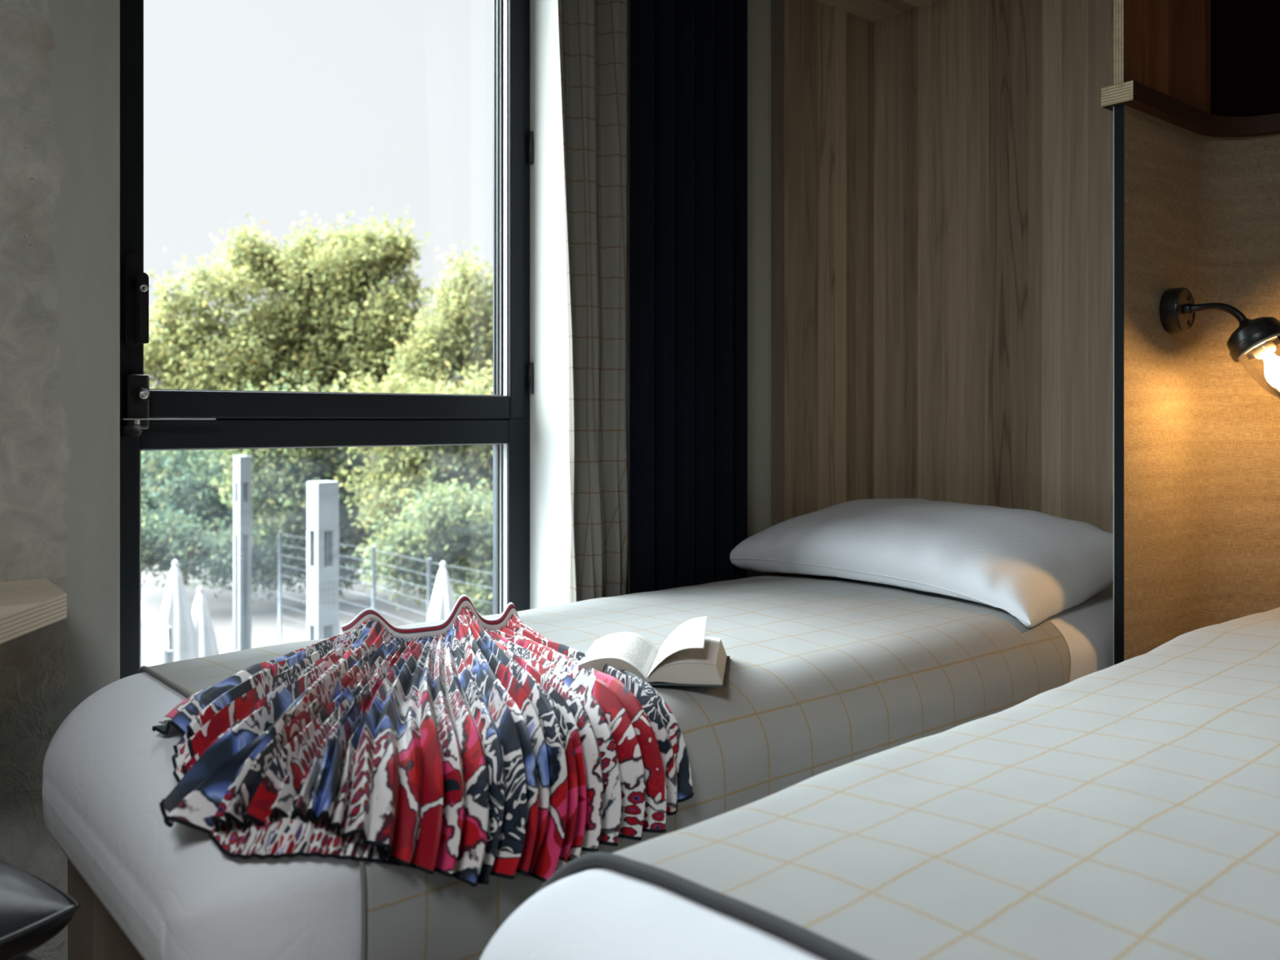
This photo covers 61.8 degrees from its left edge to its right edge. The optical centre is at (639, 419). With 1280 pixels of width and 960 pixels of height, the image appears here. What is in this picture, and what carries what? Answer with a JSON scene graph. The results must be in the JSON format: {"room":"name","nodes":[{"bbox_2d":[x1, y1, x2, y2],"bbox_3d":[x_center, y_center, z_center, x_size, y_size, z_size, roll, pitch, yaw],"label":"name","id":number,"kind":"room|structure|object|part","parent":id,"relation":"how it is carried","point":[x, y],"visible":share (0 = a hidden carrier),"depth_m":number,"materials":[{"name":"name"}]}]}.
{"room":"hotel bedroom","nodes":[
{"label":"hotel bedroom","id":0,"kind":"room"},
{"bbox_2d":[0,0,771,959],"bbox_3d":[-1.014,-0.200,2.136,5.600,2.500,0.275,0,0,-40],"label":"wall","id":1,"kind":"structure","parent":0,"point":[60,60],"depth_m":1.93,"materials":[{"name":"paint"}]},
{"bbox_2d":[120,0,533,679],"bbox_3d":[-0.701,-0.320,2.497,1.058,2.140,0.137,0,0,-40],"label":"window","id":2,"kind":"structure","parent":1,"relation":"in","point":[151,419],"depth_m":2.51,"materials":[{"name":"metal"}]},
{"bbox_3d":[-1.036,-0.243,2.184,0.030,0.193,0.012,0,0,-40],"label":"handle plate","id":3,"kind":"part","parent":2,"relation":"part of","materials":[{"name":"black metal"}]},
{"bbox_3d":[-1.007,-0.226,2.165,0.023,0.144,0.014,0,0,-40],"label":"handle lever","id":4,"kind":"part","parent":2,"relation":"part of","materials":[{"name":"black metal"}]},
{"bbox_3d":[-0.972,-0.001,2.209,0.182,0.003,0.024,0,0,-40],"label":"restrictor arm","id":5,"kind":"part","parent":2,"relation":"part of","materials":[{"name":"metal"}]},
{"bbox_3d":[-0.711,-0.690,2.518,1.000,1.376,0.081,0,0,-40],"label":"sash","id":6,"kind":"part","parent":2,"relation":"part of","materials":[{"name":"paint"}]},
{"bbox_2d":[557,0,627,603],"bbox_3d":[-0.120,-0.185,2.642,0.249,2.410,0.063,0,0,-40],"label":"curtain","id":7,"kind":"object","parent":1,"relation":"attached to","point":[593,33],"visible":0.73,"depth_m":2.64,"materials":[{"name":"grey fabric"}]},
{"bbox_2d":[529,0,630,608],"bbox_3d":[-0.173,-0.200,2.845,0.200,2.500,0.275,0,0,-40],"label":"wall","id":8,"kind":"structure","parent":0,"point":[550,512],"depth_m":2.77,"materials":[{"name":"white paint"}]},
{"bbox_2d":[1101,0,1279,665],"bbox_3d":[1.912,-0.190,1.790,0.608,2.480,2.075,0,0,-40],"label":"wall","id":9,"kind":"structure","parent":0,"point":[1193,98],"depth_m":2.58,"materials":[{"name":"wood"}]},
{"bbox_2d":[771,0,1113,584],"bbox_3d":[0.878,-0.110,2.885,0.440,2.320,1.010,0,0,-40],"label":"wall panel","id":10,"kind":"object","parent":9,"relation":"attached to","point":[942,171],"visible":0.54,"depth_m":3.12,"materials":[{"name":"brown wood"}]},
{"bbox_3d":[0.562,-0.110,3.248,0.415,2.320,0.045,0,0,-40],"label":"panel","id":11,"kind":"part","parent":10,"relation":"part of","materials":[{"name":"brown wood"}]},
{"bbox_3d":[0.885,-1.260,2.861,0.420,0.020,0.964,0,0,-40],"label":"panel","id":12,"kind":"part","parent":10,"relation":"part of","materials":[{"name":"brown wood"}]},
{"bbox_3d":[1.047,-0.715,2.347,0.002,0.042,0.071,0,0,-40],"label":"rail","id":13,"kind":"part","parent":9,"relation":"part of","materials":[{"name":"brown wood"}]},
{"bbox_3d":[1.232,-1.083,2.509,0.454,0.694,0.022,0,0,-40],"label":"panel","id":14,"kind":"part","parent":9,"relation":"part of","materials":[{"name":"brown wood"}]},
{"bbox_3d":[1.911,-0.715,1.777,0.589,0.042,2.056,0,0,-40],"label":"cap rail","id":15,"kind":"part","parent":9,"relation":"part of","materials":[{"name":"brown wood"}]},
{"bbox_2d":[1159,287,1279,398],"bbox_3d":[1.328,-0.174,2.389,0.124,0.262,0.286,0,0,-40],"label":"wall lamp","id":16,"kind":"object","parent":9,"relation":"attached to","point":[1258,338],"visible":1,"depth_m":2.34,"materials":[{"name":"black metal"}]},
{"bbox_3d":[1.249,-0.253,2.483,0.104,0.104,0.040,0,0,-40],"label":"plate","id":17,"kind":"part","parent":16,"relation":"part of","materials":[{"name":"black metal"}]},
{"bbox_3d":[1.304,-0.235,2.419,0.018,0.059,0.140,0,0,-40],"label":"arm","id":18,"kind":"part","parent":16,"relation":"part of","materials":[{"name":"black metal"}]},
{"bbox_2d":[1239,335,1279,398],"bbox_3d":[1.378,-0.115,2.330,0.105,0.144,0.131,0,0,-40],"label":"lampshade","id":19,"kind":"object","parent":16,"relation":"on","point":[1251,347],"depth_m":2.32,"materials":[{"name":"clear glass"}]},
{"bbox_2d":[1251,340,1275,359],"bbox_3d":[1.365,-0.157,2.345,0.046,0.048,0.051,0,0,-40],"label":"bulb socket","id":20,"kind":"object","parent":16,"relation":"attached to","point":[1265,350],"depth_m":2.33,"materials":[{"name":"gold ceramic"}]},
{"bbox_3d":[1.389,-0.108,2.317,0.061,0.084,0.061,0,0,4],"label":"bulb","id":21,"kind":"part","parent":16,"relation":"part of","materials":[{"name":"white glass"}]},
{"bbox_3d":[0.388,1.110,0.471,5.600,0.120,5.020,0,0,-40],"label":"floor","id":22,"kind":"structure","parent":0,"visible":0},
{"bbox_2d":[0,577,66,644],"bbox_3d":[-1.539,0.666,1.220,1.618,0.767,0.449,0,0,-40],"label":"desk","id":23,"kind":"object","parent":22,"relation":"on","point":[29,605],"visible":1,"depth_m":1.68,"materials":[{"name":"brown wood"}]},
{"bbox_2d":[0,859,79,959],"bbox_3d":[-0.951,0.785,1.238,0.437,0.533,0.437,0,0,32],"label":"desk chair","id":24,"kind":"object","parent":22,"relation":"on","point":[33,910],"visible":1,"depth_m":1.27,"materials":[{"name":"black leather"}]},
{"bbox_3d":[-0.767,0.847,1.281,0.230,0.410,0.042,0,0,-13],"label":"leg","id":25,"kind":"part","parent":24,"relation":"part of","materials":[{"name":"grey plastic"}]},
{"bbox_2d":[67,858,143,959],"bbox_3d":[0.155,0.889,2.245,2.270,0.322,0.835,0,0,-40],"label":"bed","id":26,"kind":"object","parent":22,"relation":"on","point":[93,934],"visible":0.02,"depth_m":1.71,"materials":[{"name":"brown wood"}]},
{"bbox_2d":[42,573,1113,959],"bbox_3d":[0.142,0.570,2.213,2.332,0.316,0.904,0,0,-40],"label":"mattress","id":27,"kind":"object","parent":26,"relation":"on","point":[172,892],"visible":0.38,"depth_m":1.33,"materials":[{"name":"white fabric"}]},
{"bbox_2d":[137,575,1071,959],"bbox_3d":[0.001,0.543,2.094,1.663,0.279,0.920,0,0,-40],"label":"blanket","id":28,"kind":"object","parent":27,"relation":"on","point":[824,675],"visible":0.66,"depth_m":1.89,"materials":[{"name":"grey fabric"}]},
{"bbox_2d":[151,594,693,887],"bbox_3d":[-0.400,0.459,1.658,0.690,0.256,0.883,0,0,-30],"label":"skirt","id":29,"kind":"object","parent":28,"relation":"on","point":[366,706],"visible":1,"depth_m":1.41,"materials":[{"name":"multicoloured fabric"}]},
{"bbox_2d":[577,616,729,687],"bbox_3d":[0.021,0.380,1.776,0.249,0.072,0.213,0,0,7],"label":"open book","id":30,"kind":"object","parent":28,"relation":"on","point":[687,657],"visible":0.99,"depth_m":1.71,"materials":[{"name":"paper"}]},
{"bbox_2d":[729,497,1113,627],"bbox_3d":[0.731,0.329,2.756,0.546,0.220,0.911,0,0,-40],"label":"pillow","id":31,"kind":"object","parent":28,"relation":"on","point":[1033,566],"visible":0.94,"depth_m":2.53,"materials":[{"name":"white fabric"}]},
{"bbox_3d":[0.957,0.889,1.410,2.160,0.322,0.865,0,0,-40],"label":"bed","id":32,"kind":"object","parent":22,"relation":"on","visible":0},
{"bbox_2d":[480,866,827,959],"bbox_3d":[0.934,0.554,1.387,2.224,0.346,0.971,0,0,-40],"label":"mattress","id":33,"kind":"object","parent":32,"relation":"on","point":[598,913],"visible":0.25,"depth_m":0.97,"materials":[{"name":"white fabric"}]},
{"bbox_2d":[535,607,1279,959],"bbox_3d":[0.951,0.529,1.400,2.063,0.312,0.993,0,0,-40],"label":"blanket","id":34,"kind":"object","parent":33,"relation":"on","point":[1129,809],"visible":0.99,"depth_m":1.10,"materials":[{"name":"grey fabric"}]},
{"bbox_3d":[0.388,-1.510,0.471,5.600,0.120,5.020,0,0,-40],"label":"ceiling","id":35,"kind":"structure","parent":0,"visible":0},
{"bbox_3d":[-0.291,-1.412,2.488,1.560,0.024,0.024,0,0,-40],"label":"rail","id":36,"kind":"object","parent":35,"relation":"attached to","visible":0},
{"bbox_2d":[629,0,747,593],"bbox_3d":[0.134,-0.185,2.847,0.400,2.410,0.043,0,0,-40],"label":"curtain","id":37,"kind":"object","parent":36,"relation":"hanging from","point":[688,59],"visible":0.67,"depth_m":2.83,"materials":[{"name":"fabric"}]},
{"label":"outside","id":38,"kind":"structure","parent":0,"visible":0},
{"bbox_2d":[141,483,475,666],"bbox_3d":[-12.443,3.762,41.946,55.000,1.226,69.800,0,0,-40],"label":"ground","id":39,"kind":"structure","parent":38,"point":[264,612],"depth_m":23.53,"materials":[{"name":"grey concrete"}]},
{"bbox_2d":[141,600,173,663],"bbox_3d":[-4.153,2.909,9.100,0.316,2.682,1.270,0,0,-24],"label":"awning","id":40,"kind":"object","parent":39,"relation":"on","point":[152,623],"visible":0.22,"depth_m":8.91,"materials":[{"name":"white fabric"}]},
{"bbox_3d":[-4.239,3.057,9.600,0.057,2.386,0.060,0,0,-40],"label":"post","id":41,"kind":"part","parent":40,"relation":"part of","materials":[{"name":"grey metal"}]},
{"bbox_3d":[-3.788,3.054,8.600,0.057,2.391,0.060,0,0,-40],"label":"post","id":42,"kind":"part","parent":40,"relation":"part of","materials":[{"name":"grey metal"}]},
{"bbox_2d":[151,560,199,666],"bbox_3d":[-5.214,2.911,12.000,0.600,2.679,0.600,0,0,-40],"label":"parasol","id":43,"kind":"object","parent":39,"relation":"on","point":[175,611],"visible":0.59,"depth_m":11.91,"materials":[{"name":"white fabric"}]},
{"bbox_2d":[191,586,219,657],"bbox_3d":[-5.346,3.138,13.000,0.600,2.224,0.600,0,0,-40],"label":"parasol","id":44,"kind":"object","parent":39,"relation":"on","point":[207,646],"visible":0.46,"depth_m":12.94,"materials":[{"name":"white fabric"}]},
{"bbox_2d":[141,448,281,591],"bbox_3d":[-10.247,1.918,24.934,5.524,4.178,3.515,0,0,29],"label":"tree","id":45,"kind":"object","parent":39,"relation":"on","point":[170,477],"visible":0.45,"depth_m":24.10,"materials":[{"name":"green plant"}]},
{"bbox_2d":[141,238,293,583],"bbox_3d":[-11.826,-0.059,26.654,6.729,8.844,3.667,0,0,5],"label":"tree","id":46,"kind":"object","parent":39,"relation":"on","point":[185,349],"visible":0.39,"depth_m":26.52,"materials":[{"name":"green plant"}]},
{"bbox_2d":[141,498,306,604],"bbox_3d":[-9.139,2.803,22.858,4.480,2.254,2.152,0,0,-9],"label":"tree","id":47,"kind":"object","parent":39,"relation":"on","point":[168,543],"visible":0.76,"depth_m":22.63,"materials":[{"name":"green plant"}]},
{"bbox_2d":[233,455,251,651],"bbox_3d":[-6.134,2.406,16.499,0.196,3.688,0.196,0,0,42],"label":"column","id":48,"kind":"structure","parent":39,"relation":"on","point":[242,464],"depth_m":16.46,"materials":[{"name":"white concrete"}]},
{"bbox_2d":[195,366,406,607],"bbox_3d":[-7.371,1.521,23.725,5.150,5.433,4.024,0,0,-8],"label":"tree","id":49,"kind":"object","parent":39,"relation":"on","point":[279,476],"visible":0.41,"depth_m":23.11,"materials":[{"name":"green plant"}]},
{"bbox_2d":[306,480,339,640],"bbox_3d":[-2.669,2.386,8.999,0.196,3.729,0.196,0,0,-45],"label":"column","id":50,"kind":"structure","parent":39,"relation":"on","point":[322,496],"depth_m":8.94,"materials":[{"name":"white concrete"}]},
{"bbox_2d":[204,205,444,570],"bbox_3d":[-8.148,-0.595,27.789,5.598,9.909,5.318,0,0,-35],"label":"tree","id":51,"kind":"object","parent":39,"relation":"on","point":[326,322],"visible":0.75,"depth_m":27.35,"materials":[{"name":"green plant"}]},
{"bbox_2d":[278,531,493,644],"bbox_3d":[-3.412,3.018,14.860,0.253,2.463,8.270,0,0,-39],"label":"wire fence","id":52,"kind":"object","parent":39,"relation":"on","point":[429,562],"visible":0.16,"depth_m":15.59,"materials":[{"name":"grey metal"}]},
{"bbox_3d":[-6.059,3.065,18.000,0.055,2.370,0.055,0,0,27],"label":"post","id":53,"kind":"part","parent":52,"relation":"part of","materials":[{"name":"grey metal"}]},
{"bbox_3d":[-3.883,3.049,15.600,0.055,2.401,0.055,0,0,-18],"label":"post","id":54,"kind":"part","parent":52,"relation":"part of","materials":[{"name":"grey metal"}]},
{"bbox_3d":[-2.758,3.034,14.000,0.055,2.432,0.055,0,0,27],"label":"post","id":55,"kind":"part","parent":52,"relation":"part of","materials":[{"name":"grey metal"}]},
{"bbox_2d":[329,351,493,547],"bbox_3d":[-2.448,1.072,22.175,8.128,5.111,4.198,0,0,10],"label":"tree","id":56,"kind":"object","parent":39,"relation":"on","point":[407,464],"visible":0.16,"depth_m":21.54,"materials":[{"name":"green plant"}]},
{"bbox_2d":[345,466,493,615],"bbox_3d":[-2.843,2.374,17.103,3.388,3.415,2.650,0,0,22],"label":"tree","id":57,"kind":"object","parent":39,"relation":"on","point":[463,540],"visible":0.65,"depth_m":16.68,"materials":[{"name":"green plant"}]},
{"bbox_2d":[372,240,493,394],"bbox_3d":[-2.192,0.095,24.923,8.048,8.535,3.672,0,0,-2],"label":"tree","id":58,"kind":"object","parent":39,"relation":"on","point":[461,329],"visible":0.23,"depth_m":24.55,"materials":[{"name":"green plant"}]},
{"bbox_2d":[427,560,455,622],"bbox_3d":[-2.318,2.957,12.600,0.600,2.586,0.600,0,0,-40],"label":"parasol","id":59,"kind":"object","parent":39,"relation":"on","point":[442,602],"visible":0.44,"depth_m":12.51,"materials":[{"name":"white fabric"}]}
]}

